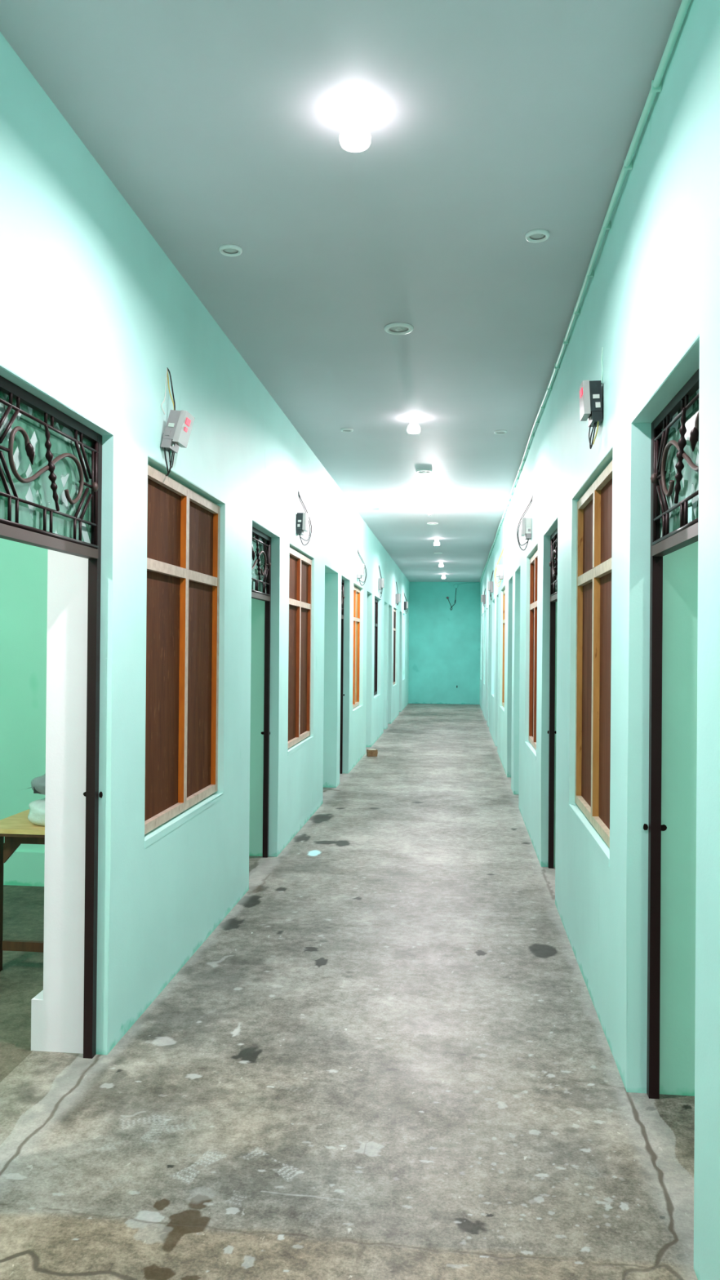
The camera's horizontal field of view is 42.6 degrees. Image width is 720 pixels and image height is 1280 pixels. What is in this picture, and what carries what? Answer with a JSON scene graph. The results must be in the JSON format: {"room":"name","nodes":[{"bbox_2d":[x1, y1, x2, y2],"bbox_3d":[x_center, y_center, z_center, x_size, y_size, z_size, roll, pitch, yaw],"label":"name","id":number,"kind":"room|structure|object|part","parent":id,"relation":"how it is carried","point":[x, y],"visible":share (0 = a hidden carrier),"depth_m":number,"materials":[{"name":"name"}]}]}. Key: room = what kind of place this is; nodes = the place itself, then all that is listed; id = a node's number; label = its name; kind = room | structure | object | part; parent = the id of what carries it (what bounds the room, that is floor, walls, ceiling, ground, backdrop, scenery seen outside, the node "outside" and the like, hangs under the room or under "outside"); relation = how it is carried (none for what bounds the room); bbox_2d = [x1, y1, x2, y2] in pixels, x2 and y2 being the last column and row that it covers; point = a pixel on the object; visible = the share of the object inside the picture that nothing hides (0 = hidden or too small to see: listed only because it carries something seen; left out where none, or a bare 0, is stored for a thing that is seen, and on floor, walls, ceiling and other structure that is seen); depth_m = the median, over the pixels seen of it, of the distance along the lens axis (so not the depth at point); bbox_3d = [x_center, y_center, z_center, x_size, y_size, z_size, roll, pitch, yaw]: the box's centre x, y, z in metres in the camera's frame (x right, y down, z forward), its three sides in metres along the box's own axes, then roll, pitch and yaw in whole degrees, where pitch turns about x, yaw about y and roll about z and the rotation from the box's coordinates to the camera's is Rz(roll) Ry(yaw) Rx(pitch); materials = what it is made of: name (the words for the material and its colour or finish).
{"room":"building corridor","nodes":[
{"label":"building corridor","id":0,"kind":"room"},
{"bbox_2d":[0,537,48,886],"bbox_3d":[-2.318,-0.075,6.160,2.697,3.382,0.115,0,0,6],"label":"wall","id":1,"kind":"structure","parent":0,"point":[23,566],"depth_m":6.12,"materials":[{"name":"green paint"}]},
{"bbox_2d":[0,31,408,1054],"bbox_3d":[-0.376,-0.033,10.447,0.268,3.382,30.700,0,0,6],"label":"wall","id":2,"kind":"structure","parent":0,"point":[95,313],"depth_m":3.94,"materials":[{"name":"green paint"}]},
{"bbox_2d":[31,990,43,1051],"bbox_3d":[-1.142,1.518,4.801,0.048,0.200,2.370,0,0,6],"label":"trim","id":3,"kind":"structure","parent":2,"relation":"attached to","point":[37,1002],"depth_m":3.62,"materials":[{"name":"white paint"}]},
{"bbox_2d":[0,375,102,1058],"bbox_3d":[-1.075,0.404,3.148,0.078,2.410,0.922,0,0,4],"label":"door frame","id":4,"kind":"structure","parent":2,"relation":"in","point":[51,462],"depth_m":3.35,"materials":[{"name":"brown metal"}]},
{"bbox_3d":[-1.083,-0.560,3.155,0.005,0.415,0.844,0,0,6],"label":"glass","id":5,"kind":"part","parent":4,"relation":"part of","materials":[{"name":"glass"}]},
{"bbox_2d":[0,392,98,548],"bbox_3d":[-1.054,-0.575,3.152,0.034,0.441,0.870,0,0,6],"label":"grille","id":6,"kind":"object","parent":4,"relation":"attached to","point":[49,460],"depth_m":3.15,"materials":[{"name":"grey metal"}]},
{"bbox_2d":[160,367,195,475],"bbox_3d":[-0.839,-1.008,4.226,0.140,0.496,0.148,0,0,6],"label":"meter","id":7,"kind":"object","parent":2,"relation":"attached to","point":[180,424],"visible":1,"depth_m":4.17,"materials":[{"name":"grey plastic"}]},
{"bbox_2d":[144,464,222,848],"bbox_3d":[-0.907,0.067,4.678,0.105,1.682,1.327,0,0,6],"label":"window","id":8,"kind":"structure","parent":2,"relation":"in","point":[184,526],"depth_m":4.67,"materials":[{"name":"brown wood"}]},
{"bbox_3d":[-0.953,0.253,4.368,0.012,1.134,0.612,0,0,6],"label":"board panel","id":9,"kind":"part","parent":8,"relation":"part of","materials":[{"name":"brown wood"}]},
{"bbox_3d":[-0.946,-0.547,4.373,0.012,0.367,0.612,0,0,6],"label":"board panel","id":10,"kind":"part","parent":8,"relation":"part of","materials":[{"name":"brown wood"}]},
{"bbox_3d":[-0.918,-0.337,4.682,0.072,0.049,1.235,0,0,6],"label":"transom rail","id":11,"kind":"part","parent":8,"relation":"part of","materials":[{"name":"beige wood"}]},
{"bbox_3d":[-0.869,0.892,4.668,0.014,0.032,1.327,0,0,6],"label":"sill","id":12,"kind":"part","parent":8,"relation":"part of","materials":[{"name":"green paint"}]},
{"bbox_3d":[-0.885,0.257,5.008,0.012,1.134,0.572,0,0,6],"label":"board panel","id":13,"kind":"part","parent":8,"relation":"part of","materials":[{"name":"brown wood"}]},
{"bbox_3d":[-0.878,-0.543,5.013,0.012,0.367,0.572,0,0,6],"label":"board panel","id":14,"kind":"part","parent":8,"relation":"part of","materials":[{"name":"brown wood"}]},
{"bbox_2d":[251,526,271,857],"bbox_3d":[-0.741,0.427,6.522,0.082,2.410,0.942,0,0,4],"label":"door","id":15,"kind":"structure","parent":2,"relation":"in","point":[261,542],"depth_m":6.95,"materials":[{"name":"brown metal"}]},
{"bbox_3d":[-0.749,-0.538,6.528,0.005,0.415,0.864,0,0,6],"label":"glass","id":16,"kind":"part","parent":15,"relation":"part of","materials":[{"name":"glass"}]},
{"bbox_2d":[251,533,271,595],"bbox_3d":[-0.719,-0.552,6.525,0.034,0.441,0.890,0,0,6],"label":"grille","id":17,"kind":"object","parent":15,"relation":"attached to","point":[261,543],"depth_m":6.72,"materials":[{"name":"grey metal"}]},
{"bbox_2d":[288,547,312,755],"bbox_3d":[-0.550,0.089,8.031,0.099,1.682,1.272,0,0,6],"label":"window","id":18,"kind":"structure","parent":2,"relation":"in","point":[300,566],"depth_m":8.03,"materials":[{"name":"brown wood"}]},
{"bbox_3d":[-0.592,0.275,7.735,0.012,1.134,0.584,0,0,6],"label":"board panel","id":19,"kind":"part","parent":18,"relation":"part of","materials":[{"name":"brown wood"}]},
{"bbox_3d":[-0.585,-0.524,7.740,0.012,0.367,0.584,0,0,6],"label":"board panel","id":20,"kind":"part","parent":18,"relation":"part of","materials":[{"name":"brown wood"}]},
{"bbox_3d":[-0.558,-0.314,8.035,0.072,0.049,1.180,0,0,6],"label":"transom rail","id":21,"kind":"part","parent":18,"relation":"part of","materials":[{"name":"beige wood"}]},
{"bbox_3d":[-0.515,0.915,8.022,0.014,0.032,1.272,0,0,6],"label":"sill","id":22,"kind":"part","parent":18,"relation":"part of","materials":[{"name":"green paint"}]},
{"bbox_3d":[-0.527,0.280,8.348,0.012,1.134,0.544,0,0,6],"label":"board panel","id":23,"kind":"part","parent":18,"relation":"part of","materials":[{"name":"brown wood"}]},
{"bbox_3d":[-0.520,-0.520,8.352,0.012,0.367,0.544,0,0,6],"label":"board panel","id":24,"kind":"part","parent":18,"relation":"part of","materials":[{"name":"brown wood"}]},
{"bbox_2d":[296,490,311,545],"bbox_3d":[-0.472,-1.025,7.763,0.108,0.462,0.200,0,0,6],"label":"meter","id":25,"kind":"object","parent":2,"relation":"attached to","point":[302,523],"visible":1,"depth_m":7.67,"materials":[{"name":"black plastic"}]},
{"bbox_2d":[339,578,344,773],"bbox_3d":[-0.263,0.458,11.137,0.074,2.410,0.842,0,0,5],"label":"door","id":26,"kind":"structure","parent":2,"relation":"in","point":[342,580],"depth_m":11.51,"materials":[{"name":"brown metal"}]},
{"bbox_2d":[341,582,344,615],"bbox_3d":[-0.242,-0.521,11.140,0.034,0.441,0.795,0,0,6],"label":"grille","id":27,"kind":"object","parent":26,"relation":"attached to","point":[342,583],"depth_m":11.44,"materials":[{"name":"grey metal"}]},
{"bbox_2d":[352,586,362,713],"bbox_3d":[-0.081,0.120,12.592,0.120,1.682,1.222,0,0,6],"label":"window","id":28,"kind":"structure","parent":2,"relation":"in","point":[356,668],"depth_m":12.98,"materials":[{"name":"orange wood"}]},
{"bbox_3d":[-0.069,0.310,12.897,0.012,1.134,0.519,0,0,6],"label":"board panel","id":29,"kind":"part","parent":28,"relation":"part of","materials":[{"name":"orange wood"}]},
{"bbox_3d":[-0.099,-0.283,12.597,0.072,0.049,1.130,0,0,6],"label":"transom rail","id":30,"kind":"part","parent":28,"relation":"part of","materials":[{"name":"beige wood"}]},
{"bbox_3d":[-0.062,-0.489,12.902,0.012,0.367,0.519,0,0,6],"label":"board panel","id":31,"kind":"part","parent":28,"relation":"part of","materials":[{"name":"orange wood"}]},
{"bbox_3d":[-0.035,0.946,12.582,0.014,0.032,1.222,0,0,6],"label":"sill","id":32,"kind":"part","parent":28,"relation":"part of","materials":[{"name":"green paint"}]},
{"bbox_2d":[356,548,366,586],"bbox_3d":[0.018,-0.977,12.414,0.104,0.497,0.226,0,0,12],"label":"meter","id":33,"kind":"object","parent":2,"relation":"attached to","point":[361,570],"visible":1,"depth_m":12.31,"materials":[{"name":"grey plastic"}]},
{"bbox_2d":[373,599,380,700],"bbox_3d":[0.235,0.141,15.646,0.132,1.682,1.262,0,0,6],"label":"window","id":34,"kind":"structure","parent":2,"relation":"in","point":[375,647],"depth_m":16.21,"materials":[{"name":"brown wood"}]},
{"bbox_3d":[0.248,-0.469,15.966,0.012,0.367,0.539,0,0,6],"label":"board panel","id":35,"kind":"part","parent":34,"relation":"part of","materials":[{"name":"black"}]},
{"bbox_3d":[0.241,0.331,15.961,0.012,1.134,0.539,0,0,6],"label":"board panel","id":36,"kind":"part","parent":34,"relation":"part of","materials":[{"name":"black wood"}]},
{"bbox_3d":[0.207,0.119,15.649,0.075,1.640,1.262,0,0,6],"label":"frame","id":37,"kind":"part","parent":34,"relation":"part of","materials":[{"name":"black wood"}]},
{"bbox_2d":[378,565,384,597],"bbox_3d":[0.362,-0.996,15.743,0.094,0.558,0.220,0,0,6],"label":"meter","id":38,"kind":"object","parent":2,"relation":"attached to","point":[381,580],"visible":1,"depth_m":15.64,"materials":[{"name":"grey plastic"}]},
{"bbox_2d":[392,608,396,688],"bbox_3d":[0.711,0.171,20.050,0.107,1.682,1.122,0,0,6],"label":"window","id":39,"kind":"structure","parent":2,"relation":"in","point":[394,611],"depth_m":20.56,"materials":[{"name":"black"}]},
{"bbox_3d":[0.696,0.149,20.052,0.075,1.640,1.122,0,0,6],"label":"frame","id":40,"kind":"part","parent":39,"relation":"part of","materials":[{"name":"black"}]},
{"bbox_2d":[395,582,400,605],"bbox_3d":[0.833,-1.014,20.172,0.103,0.527,0.240,0,0,6],"label":"meter","id":41,"kind":"object","parent":2,"relation":"attached to","point":[397,595],"visible":1,"depth_m":20.06,"materials":[{"name":"grey plastic"}]},
{"bbox_2d":[404,593,408,613],"bbox_3d":[1.157,-0.927,23.254,0.103,0.524,0.240,0,0,6],"label":"meter","id":42,"kind":"object","parent":2,"relation":"attached to","point":[406,603],"visible":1,"depth_m":23.14,"materials":[{"name":"black plastic"}]},
{"bbox_2d":[0,0,681,582],"bbox_3d":[0.710,-1.767,10.420,8.000,0.136,31.050,0,0,6],"label":"ceiling","id":43,"kind":"structure","parent":0,"point":[490,123],"depth_m":3.60,"materials":[{"name":"paint"}]},
{"bbox_3d":[-0.583,-1.759,4.166,0.075,0.004,0.075,0,0,6],"label":"plate","id":44,"kind":"part","parent":43,"relation":"part of","materials":[{"name":"grey"}]},
{"bbox_2d":[339,104,370,152],"bbox_3d":[-0.016,-1.707,3.080,0.106,0.114,0.106,0,0,6],"label":"ceiling lamp","id":45,"kind":"object","parent":43,"relation":"hanging from","point":[354,135],"visible":1,"depth_m":3.05,"materials":[{"name":"white glass"}]},
{"bbox_3d":[-0.016,-1.661,3.080,0.090,0.002,0.090,0,0,6],"label":"bulb","id":46,"kind":"part","parent":45,"relation":"part of","materials":[{"name":"white glass"}]},
{"bbox_3d":[0.218,-1.747,5.178,0.118,0.004,0.118,0,0,6],"label":"plate","id":47,"kind":"part","parent":43,"relation":"part of","materials":[{"name":"grey"}]},
{"bbox_2d":[407,417,420,434],"bbox_3d":[0.421,-1.679,7.227,0.106,0.114,0.106,0,0,6],"label":"ceiling lamp","id":48,"kind":"object","parent":43,"relation":"hanging from","point":[413,428],"visible":1,"depth_m":7.20,"materials":[{"name":"white glass"}]},
{"bbox_2d":[426,501,432,514],"bbox_3d":[0.864,-1.630,11.434,0.072,0.156,0.072,0,0,6],"label":"ceiling lamp","id":49,"kind":"object","parent":43,"relation":"hanging from","point":[429,511],"visible":1,"depth_m":11.41,"materials":[{"name":"grey plastic"}]},
{"bbox_3d":[0.864,-1.609,11.434,0.072,0.114,0.072,0,0,6],"label":"bulb","id":50,"kind":"part","parent":49,"relation":"part of","materials":[{"name":"white glass"}]},
{"bbox_2d":[433,537,439,545],"bbox_3d":[1.273,-1.624,15.312,0.106,0.114,0.106,0,0,6],"label":"ceiling lamp","id":51,"kind":"object","parent":43,"relation":"hanging from","point":[436,542],"visible":1,"depth_m":15.28,"materials":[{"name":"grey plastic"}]},
{"bbox_2d":[438,561,443,567],"bbox_3d":[1.707,-1.597,19.439,0.106,0.114,0.106,0,0,6],"label":"ceiling lamp","id":52,"kind":"object","parent":43,"relation":"hanging from","point":[441,565],"visible":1,"depth_m":19.41,"materials":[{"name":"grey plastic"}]},
{"bbox_3d":[0.767,-1.749,3.994,0.075,0.004,0.075,0,0,6],"label":"plate","id":53,"kind":"part","parent":43,"relation":"part of","materials":[{"name":"grey"}]},
{"bbox_2d":[0,703,697,1279],"bbox_3d":[0.673,1.666,10.325,7.800,0.001,30.700,0,0,6],"label":"floor","id":54,"kind":"structure","parent":0,"point":[391,1058],"depth_m":3.32,"materials":[{"name":"concrete"}]},
{"bbox_2d":[0,808,44,971],"bbox_3d":[-1.492,1.260,4.950,0.545,0.712,1.150,0,0,6],"label":"wooden table","id":55,"kind":"object","parent":54,"relation":"on","point":[17,829],"visible":0.21,"depth_m":4.48,"materials":[{"name":"brown wood"}]},
{"bbox_3d":[-1.771,1.267,4.498,0.048,0.690,0.050,0,0,6],"label":"leg","id":56,"kind":"part","parent":55,"relation":"part of","materials":[{"name":"brown wood"}]},
{"bbox_2d":[27,797,44,826],"bbox_3d":[-1.463,0.827,4.558,0.358,0.149,0.262,0,0,6],"label":"plastic bag","id":57,"kind":"object","parent":55,"relation":"on","point":[36,815],"visible":0.3,"depth_m":4.46,"materials":[{"name":"white plastic"}]},
{"bbox_2d":[21,773,45,795],"bbox_3d":[-1.466,0.693,4.558,0.419,0.119,0.269,0,0,6],"label":"plastic bag","id":58,"kind":"object","parent":57,"relation":"on","point":[37,784],"visible":0.16,"depth_m":4.46,"materials":[{"name":"grey plastic"}]},
{"bbox_2d":[366,748,377,756],"bbox_3d":[0.176,1.629,13.384,0.152,0.102,0.108,1,0,-8],"label":"brick","id":59,"kind":"object","parent":54,"relation":"on","point":[371,752],"visible":1,"depth_m":13.34,"materials":[{"name":"beige brick"}]},
{"bbox_2d":[408,582,479,704],"bbox_3d":[2.344,0.080,25.696,2.560,3.382,0.200,0,0,6],"label":"wall","id":60,"kind":"structure","parent":0,"point":[444,643],"depth_m":25.59,"materials":[{"name":"teal paint"}]},
{"bbox_2d":[446,589,456,610],"bbox_3d":[2.530,-1.145,25.566,0.279,0.647,0.037,0,0,6],"label":"hanging cable","id":61,"kind":"object","parent":60,"relation":"hanging from","point":[447,597],"visible":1,"depth_m":25.56,"materials":[{"name":"black rubber"}]},
{"bbox_2d":[453,582,478,587],"bbox_3d":[2.953,-1.512,25.529,0.722,0.158,0.023,0,0,6],"label":"junction cover","id":62,"kind":"object","parent":60,"relation":"attached to","point":[455,585],"visible":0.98,"depth_m":25.54,"materials":[{"name":"teal paint"}]},
{"bbox_2d":[479,0,719,1279],"bbox_3d":[1.847,-0.015,10.213,0.306,3.382,30.700,0,0,6],"label":"wall","id":63,"kind":"structure","parent":0,"point":[651,300],"depth_m":3.33,"materials":[{"name":"green paint"}]},
{"bbox_2d":[480,588,485,607],"bbox_3d":[2.772,-0.954,20.771,0.103,0.427,0.240,0,0,6],"label":"meter","id":64,"kind":"object","parent":63,"relation":"attached to","point":[482,597],"visible":1,"depth_m":20.66,"materials":[{"name":"grey plastic"}]},
{"bbox_2d":[488,571,493,599],"bbox_3d":[2.304,-0.965,16.292,0.094,0.536,0.220,0,0,6],"label":"meter","id":65,"kind":"object","parent":63,"relation":"attached to","point":[490,583],"visible":1,"depth_m":16.19,"materials":[{"name":"grey plastic"}]},
{"bbox_2d":[494,546,503,586],"bbox_3d":[1.923,-1.008,12.766,0.101,0.546,0.226,0,0,0],"label":"meter","id":66,"kind":"object","parent":63,"relation":"attached to","point":[499,568],"visible":0.98,"depth_m":12.66,"materials":[{"name":"grey plastic"}]},
{"bbox_2d":[499,589,505,714],"bbox_3d":[2.015,0.139,12.733,0.107,1.682,1.182,0,0,6],"label":"window","id":67,"kind":"structure","parent":63,"relation":"in","point":[504,591],"depth_m":13.28,"materials":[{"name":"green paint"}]},
{"bbox_3d":[2.031,0.118,12.732,0.075,1.640,1.182,0,0,6],"label":"frame","id":68,"kind":"part","parent":67,"relation":"part of","materials":[{"name":"orange wood"}]},
{"bbox_2d":[516,495,532,550],"bbox_3d":[1.417,-0.995,7.895,0.098,0.456,0.260,1,0,-3],"label":"meter","id":69,"kind":"object","parent":63,"relation":"attached to","point":[526,522],"visible":1,"depth_m":7.82,"materials":[{"name":"grey plastic"}]},
{"bbox_2d":[524,550,537,760],"bbox_3d":[1.493,0.105,7.786,0.105,1.682,1.132,0,0,6],"label":"window","id":70,"kind":"structure","parent":63,"relation":"in","point":[534,559],"depth_m":8.21,"materials":[{"name":"brown wood"}]},
{"bbox_3d":[1.441,0.930,7.786,0.014,0.032,1.132,0,0,6],"label":"sill","id":71,"kind":"part","parent":70,"relation":"part of","materials":[{"name":"green paint"}]},
{"bbox_3d":[1.532,0.295,8.065,0.012,1.134,0.474,0,0,6],"label":"board panel","id":72,"kind":"part","parent":70,"relation":"part of","materials":[{"name":"brown wood"}]},
{"bbox_3d":[1.508,0.085,7.785,0.075,1.640,1.132,0,0,6],"label":"frame","id":73,"kind":"part","parent":70,"relation":"part of","materials":[{"name":"brown wood"}]},
{"bbox_3d":[1.511,-0.298,7.787,0.072,0.049,1.040,0,0,6],"label":"transom rail","id":74,"kind":"part","parent":70,"relation":"part of","materials":[{"name":"beige wood"}]},
{"bbox_3d":[1.539,-0.504,8.070,0.012,0.367,0.474,0,0,6],"label":"board panel","id":75,"kind":"part","parent":70,"relation":"part of","materials":[{"name":"brown wood"}]},
{"bbox_2d":[547,528,557,868],"bbox_3d":[1.338,0.443,6.252,0.072,2.410,0.961,0,0,7],"label":"door","id":76,"kind":"structure","parent":63,"relation":"in","point":[553,564],"depth_m":6.69,"materials":[{"name":"brown metal"}]},
{"bbox_2d":[548,536,557,596],"bbox_3d":[1.333,-0.536,6.258,0.034,0.441,0.908,0,0,6],"label":"grille","id":77,"kind":"object","parent":76,"relation":"attached to","point":[553,564],"depth_m":6.53,"materials":[{"name":"grey metal"}]},
{"bbox_3d":[1.363,-0.521,6.255,0.005,0.415,0.884,0,0,6],"label":"glass","id":78,"kind":"part","parent":76,"relation":"part of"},
{"bbox_2d":[479,0,691,582],"bbox_3d":[1.697,-1.674,10.240,0.033,0.047,30.500,0,0,6],"label":"conduit","id":79,"kind":"object","parent":63,"relation":"attached to","point":[656,84],"visible":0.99,"depth_m":3.54,"materials":[{"name":"paint"}]},
{"bbox_2d":[569,460,612,866],"bbox_3d":[1.135,0.083,4.395,0.103,1.682,1.312,0,0,6],"label":"window","id":80,"kind":"structure","parent":63,"relation":"in","point":[594,507],"depth_m":4.39,"materials":[{"name":"brown wood"}]},
{"bbox_3d":[1.178,0.273,4.719,0.012,1.134,0.564,0,0,6],"label":"board panel","id":81,"kind":"part","parent":80,"relation":"part of","materials":[{"name":"brown wood"}]},
{"bbox_3d":[1.185,-0.527,4.723,0.012,0.367,0.564,0,0,6],"label":"board panel","id":82,"kind":"part","parent":80,"relation":"part of","materials":[{"name":"brown wood"}]},
{"bbox_3d":[1.083,0.907,4.395,0.014,0.032,1.312,0,0,6],"label":"sill","id":83,"kind":"part","parent":80,"relation":"part of","materials":[{"name":"green paint"}]},
{"bbox_3d":[1.152,-0.321,4.396,0.072,0.049,1.220,0,0,6],"label":"transom rail","id":84,"kind":"part","parent":80,"relation":"part of","materials":[{"name":"beige wood"}]},
{"bbox_3d":[1.111,0.269,4.086,0.012,1.134,0.604,0,0,6],"label":"board panel","id":85,"kind":"part","parent":80,"relation":"part of","materials":[{"name":"brown wood"}]},
{"bbox_3d":[1.118,-0.531,4.091,0.012,0.367,0.604,0,0,6],"label":"board panel","id":86,"kind":"part","parent":80,"relation":"part of","materials":[{"name":"brown wood"}]},
{"bbox_2d":[578,346,603,448],"bbox_3d":[1.013,-1.055,4.043,0.097,0.434,0.132,0,0,6],"label":"meter","id":87,"kind":"object","parent":63,"relation":"attached to","point":[589,392],"visible":1,"depth_m":3.98,"materials":[{"name":"black plastic"}]},
{"bbox_2d":[643,368,699,1098],"bbox_3d":[1.013,0.420,2.857,0.085,2.410,0.940,0,0,6],"label":"door","id":88,"kind":"structure","parent":63,"relation":"in","point":[674,451],"depth_m":3.28,"materials":[{"name":"brown metal"}]},
{"bbox_2d":[650,393,698,545],"bbox_3d":[0.996,-0.559,2.865,0.034,0.441,0.890,0,0,6],"label":"grille","id":89,"kind":"object","parent":88,"relation":"attached to","point":[674,477],"depth_m":3.02,"materials":[{"name":"grey metal"}]},
{"bbox_3d":[1.025,-0.544,2.862,0.005,0.415,0.864,0,0,6],"label":"glass","id":90,"kind":"part","parent":88,"relation":"part of","materials":[{"name":"glass"}]}
]}

